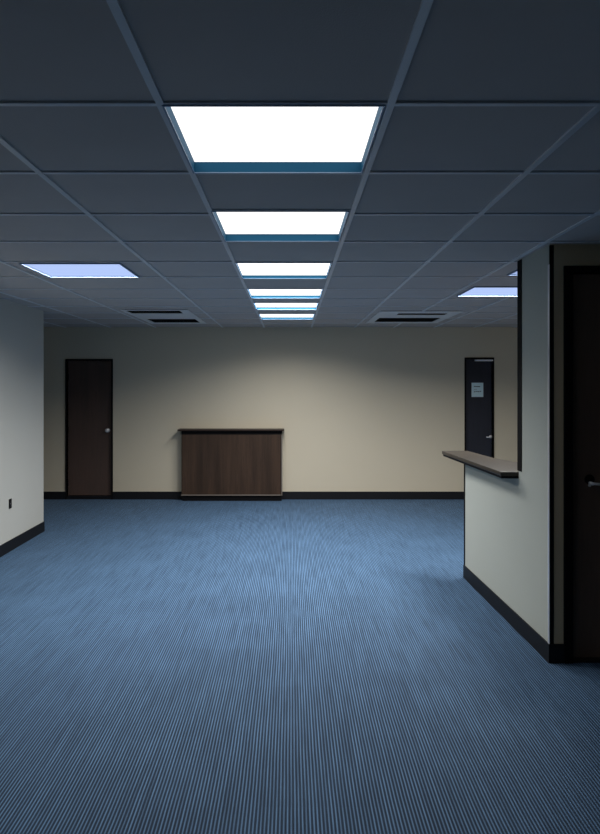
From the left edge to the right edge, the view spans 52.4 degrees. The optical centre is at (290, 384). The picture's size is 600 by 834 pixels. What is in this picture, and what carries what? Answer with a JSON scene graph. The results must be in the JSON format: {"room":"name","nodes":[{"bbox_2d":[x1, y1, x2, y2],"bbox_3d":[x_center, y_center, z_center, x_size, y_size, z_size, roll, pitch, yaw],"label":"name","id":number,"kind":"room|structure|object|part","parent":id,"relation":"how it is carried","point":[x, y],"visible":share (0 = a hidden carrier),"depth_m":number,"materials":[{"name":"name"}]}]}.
{"room":"office lobby","nodes":[
{"label":"office lobby","id":0,"kind":"room"},
{"bbox_2d":[0,298,43,544],"bbox_3d":[-2.985,0.425,2.305,0.120,2.610,9.810,0,0,0],"label":"wall","id":1,"kind":"structure","parent":0,"point":[21,326],"depth_m":6.60,"materials":[{"name":"white paint"}]},
{"bbox_2d":[0,521,44,556],"bbox_3d":[-2.980,1.671,2.310,0.130,0.118,9.820,0,0,0],"label":"baseboard","id":2,"kind":"structure","parent":1,"relation":"attached to","point":[10,545],"depth_m":6.60,"materials":[{"name":"black rubber"}]},
{"bbox_2d":[44,327,516,491],"bbox_3d":[0.000,0.425,9.290,10.000,2.610,0.120,0,0,0],"label":"wall","id":3,"kind":"structure","parent":0,"point":[358,409],"depth_m":9.23,"materials":[{"name":"beige paint"}]},
{"bbox_2d":[65,359,112,498],"bbox_3d":[-3.053,0.668,9.271,0.719,2.123,0.158,0,0,0],"label":"door","id":4,"kind":"structure","parent":3,"relation":"in","point":[89,384],"depth_m":9.27,"materials":[{"name":"black paint"}]},
{"bbox_2d":[44,492,463,498],"bbox_3d":[0.000,1.671,9.225,10.000,0.118,0.010,0,0,0],"label":"baseboard","id":5,"kind":"structure","parent":3,"relation":"attached to","point":[47,495],"depth_m":9.22,"materials":[{"name":"black rubber"}]},
{"bbox_2d":[464,357,493,457],"bbox_3d":[2.848,0.657,9.268,0.446,2.146,0.165,0,0,0],"label":"door","id":6,"kind":"structure","parent":3,"relation":"in","point":[478,411],"depth_m":9.27,"materials":[{"name":"black paint"}]},
{"bbox_2d":[472,383,482,396],"bbox_3d":[2.831,0.073,9.263,0.178,0.216,0.003,0,0,0],"label":"notice","id":7,"kind":"object","parent":6,"relation":"attached to","point":[477,388],"visible":1,"depth_m":9.26,"materials":[{"name":"paper"}]},
{"bbox_2d":[0,499,599,833],"bbox_3d":[0.000,1.755,3.315,10.200,0.050,12.030,0,0,0],"label":"floor","id":8,"kind":"structure","parent":0,"point":[168,666],"depth_m":3.56,"materials":[{"name":"blue carpet"}]},
{"bbox_2d":[177,428,283,500],"bbox_3d":[-0.891,1.193,9.119,1.581,1.074,0.198,0,0,0],"label":"base cabinet","id":9,"kind":"object","parent":8,"relation":"on","point":[218,464],"visible":1,"depth_m":9.07,"materials":[{"name":"brown wood"}]},
{"bbox_3d":[-0.893,1.637,9.078,1.480,0.014,0.020,0,0,0],"label":"rail","id":10,"kind":"part","parent":9,"relation":"part of","materials":[{"name":"brown wood"}]},
{"bbox_3d":[-0.882,0.710,9.081,1.500,0.055,0.014,0,0,0],"label":"rail","id":11,"kind":"part","parent":9,"relation":"part of","materials":[{"name":"black paint"}]},
{"bbox_2d":[0,0,599,326],"bbox_3d":[0.000,-0.884,3.315,10.000,0.015,11.830,0,0,0],"label":"ceiling","id":12,"kind":"structure","parent":0,"point":[51,50],"depth_m":2.32,"materials":[{"name":"tile"}]},
{"bbox_2d":[19,263,139,277],"bbox_3d":[-1.585,-0.902,4.647,0.728,0.072,0.563,0,0,0],"label":"ceiling light","id":13,"kind":"object","parent":12,"relation":"attached to","point":[51,270],"visible":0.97,"depth_m":4.68,"materials":[{"name":"paint"}]},
{"bbox_2d":[121,309,206,323],"bbox_3d":[-1.580,-0.950,7.830,0.784,0.172,1.564,0,0,0],"label":"air vent","id":14,"kind":"object","parent":12,"relation":"attached to","point":[153,316],"visible":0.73,"depth_m":7.69,"materials":[{"name":"paint"}]},
{"bbox_2d":[162,105,385,173],"bbox_3d":[-0.053,-0.919,2.196,0.695,0.106,0.607,0,0,0],"label":"ceiling light","id":15,"kind":"object","parent":12,"relation":"attached to","point":[213,139],"visible":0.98,"depth_m":2.24,"materials":[{"name":"paint"}]},
{"bbox_2d":[211,211,349,241],"bbox_3d":[-0.053,-0.919,3.369,0.695,0.106,0.643,0,0,0],"label":"ceiling light","id":16,"kind":"object","parent":12,"relation":"attached to","point":[234,226],"visible":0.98,"depth_m":3.49,"materials":[{"name":"paint"}]},
{"bbox_2d":[216,212,344,233],"bbox_3d":[-0.053,-0.915,3.369,0.681,0.006,0.629,0,0,0],"label":"diffuser","id":17,"kind":"object","parent":16,"relation":"attached to","point":[230,222],"depth_m":3.42,"materials":[{"name":"white plastic"}]},
{"bbox_2d":[235,263,331,278],"bbox_3d":[-0.053,-0.911,4.660,0.695,0.090,0.643,0,0,0],"label":"ceiling light","id":18,"kind":"object","parent":12,"relation":"attached to","point":[246,270],"visible":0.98,"depth_m":4.77,"materials":[{"name":"paint"}]},
{"bbox_2d":[247,289,322,297],"bbox_3d":[-0.053,-0.911,5.809,0.695,0.090,0.583,0,0,0],"label":"ceiling light","id":19,"kind":"object","parent":12,"relation":"attached to","point":[254,293],"visible":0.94,"depth_m":5.97,"materials":[{"name":"paint"}]},
{"bbox_2d":[249,289,321,294],"bbox_3d":[-0.053,-0.899,5.809,0.681,0.006,0.569,0,0,0],"label":"diffuser","id":20,"kind":"object","parent":19,"relation":"attached to","point":[251,291],"depth_m":5.84,"materials":[{"name":"white plastic"}]},
{"bbox_2d":[253,303,318,309],"bbox_3d":[-0.053,-0.911,6.739,0.695,0.090,0.583,0,0,0],"label":"ceiling light","id":21,"kind":"object","parent":12,"relation":"attached to","point":[259,306],"visible":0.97,"depth_m":6.96,"materials":[{"name":"paint"}]},
{"bbox_2d":[255,303,316,306],"bbox_3d":[-0.053,-0.899,6.739,0.681,0.006,0.569,0,0,0],"label":"diffuser","id":22,"kind":"object","parent":21,"relation":"attached to","point":[256,304],"depth_m":6.79,"materials":[{"name":"white plastic"}]},
{"bbox_2d":[258,314,314,319],"bbox_3d":[-0.053,-0.911,7.764,0.695,0.090,0.613,0,0,0],"label":"ceiling light","id":23,"kind":"object","parent":12,"relation":"attached to","point":[262,316],"visible":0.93,"depth_m":7.98,"materials":[{"name":"paint"}]},
{"bbox_2d":[260,314,313,316],"bbox_3d":[-0.053,-0.899,7.764,0.681,0.006,0.599,0,0,0],"label":"diffuser","id":24,"kind":"object","parent":23,"relation":"attached to","point":[261,315],"depth_m":7.86,"materials":[{"name":"white plastic"}]},
{"bbox_2d":[0,0,599,327],"bbox_3d":[0.000,-0.873,3.315,9.975,0.008,11.830,0,0,0],"label":"ceiling grid","id":25,"kind":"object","parent":12,"relation":"attached to","point":[114,5],"depth_m":2.84,"materials":[{"name":"metal"}]},
{"bbox_2d":[366,311,462,322],"bbox_3d":[1.540,-0.950,7.850,0.984,0.172,1.324,0,0,0],"label":"air vent","id":26,"kind":"object","parent":12,"relation":"attached to","point":[381,316],"visible":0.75,"depth_m":7.69,"materials":[{"name":"paint"}]},
{"bbox_2d":[456,286,516,296],"bbox_3d":[1.978,-0.902,5.697,0.713,0.072,0.563,0,0,0],"label":"ceiling light","id":27,"kind":"object","parent":12,"relation":"attached to","point":[476,291],"visible":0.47,"depth_m":5.73,"materials":[{"name":"paint"}]},
{"bbox_2d":[462,288,516,294],"bbox_3d":[1.978,-0.881,5.697,0.699,0.006,0.549,0,0,0],"label":"diffuser","id":28,"kind":"object","parent":27,"relation":"attached to","point":[472,291],"depth_m":5.73,"materials":[{"name":"white plastic"}]},
{"bbox_2d":[507,270,516,275],"bbox_3d":[2.067,-0.902,4.600,0.713,0.072,0.488,0,0,0],"label":"ceiling light","id":29,"kind":"object","parent":12,"relation":"attached to","point":[514,273],"visible":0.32,"depth_m":4.80,"materials":[{"name":"plastic"}]},
{"bbox_2d":[465,244,549,641],"bbox_3d":[1.644,0.425,4.637,0.120,2.610,1.667,0,0,-2],"label":"wall","id":30,"kind":"structure","parent":0,"point":[533,478],"depth_m":4.15,"materials":[{"name":"white paint"}]},
{"bbox_2d":[464,464,464,564],"bbox_3d":[1.616,1.135,5.464,0.130,0.954,0.024,0,0,-2],"label":"trim","id":31,"kind":"structure","parent":30,"relation":"attached to","point":[464,464],"depth_m":5.46,"materials":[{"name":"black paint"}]},
{"bbox_2d":[442,451,518,477],"bbox_3d":[1.613,0.634,4.978,0.354,0.048,1.384,0,0,-3],"label":"countertop","id":32,"kind":"structure","parent":30,"relation":"on","point":[500,468],"depth_m":4.80,"materials":[{"name":"grey laminate"}]},
{"bbox_2d":[463,565,563,662],"bbox_3d":[1.639,1.671,4.634,0.130,0.118,1.692,0,0,-2],"label":"baseboard","id":33,"kind":"structure","parent":30,"relation":"attached to","point":[552,653],"depth_m":4.27,"materials":[{"name":"black rubber"}]},
{"bbox_2d":[517,259,521,471],"bbox_3d":[1.656,-0.135,4.255,0.132,1.470,0.071,0,0,0],"label":"trim","id":34,"kind":"structure","parent":30,"relation":"attached to","point":[519,263],"depth_m":4.25,"materials":[{"name":"black paint"}]},
{"bbox_2d":[548,264,549,643],"bbox_3d":[1.607,0.431,3.803,0.005,2.362,0.018,0,0,0],"label":"trim","id":35,"kind":"structure","parent":30,"relation":"attached to","point":[549,264],"depth_m":3.79,"materials":[{"name":"paint"}]},
{"bbox_2d":[550,244,599,643],"bbox_3d":[3.307,0.425,3.860,3.387,2.610,0.120,0,0,0],"label":"wall","id":36,"kind":"structure","parent":0,"point":[564,254],"depth_m":3.80,"materials":[{"name":"paint"}]},
{"bbox_2d":[549,245,553,643],"bbox_3d":[1.623,0.371,3.800,0.027,2.482,0.008,0,0,0],"label":"trim","id":37,"kind":"structure","parent":36,"relation":"attached to","point":[551,247],"depth_m":3.80,"materials":[{"name":"black paint"}]},
{"bbox_2d":[563,266,599,663],"bbox_3d":[2.208,0.494,3.844,1.020,2.471,0.152,0,0,0],"label":"door","id":38,"kind":"structure","parent":36,"relation":"in","point":[581,292],"depth_m":3.83,"materials":[{"name":"black paint"}]},
{"bbox_3d":[1.925,0.614,3.795,0.127,0.023,0.054,0,0,0],"label":"handle","id":39,"kind":"part","parent":38,"relation":"part of","materials":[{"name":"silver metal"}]}
]}

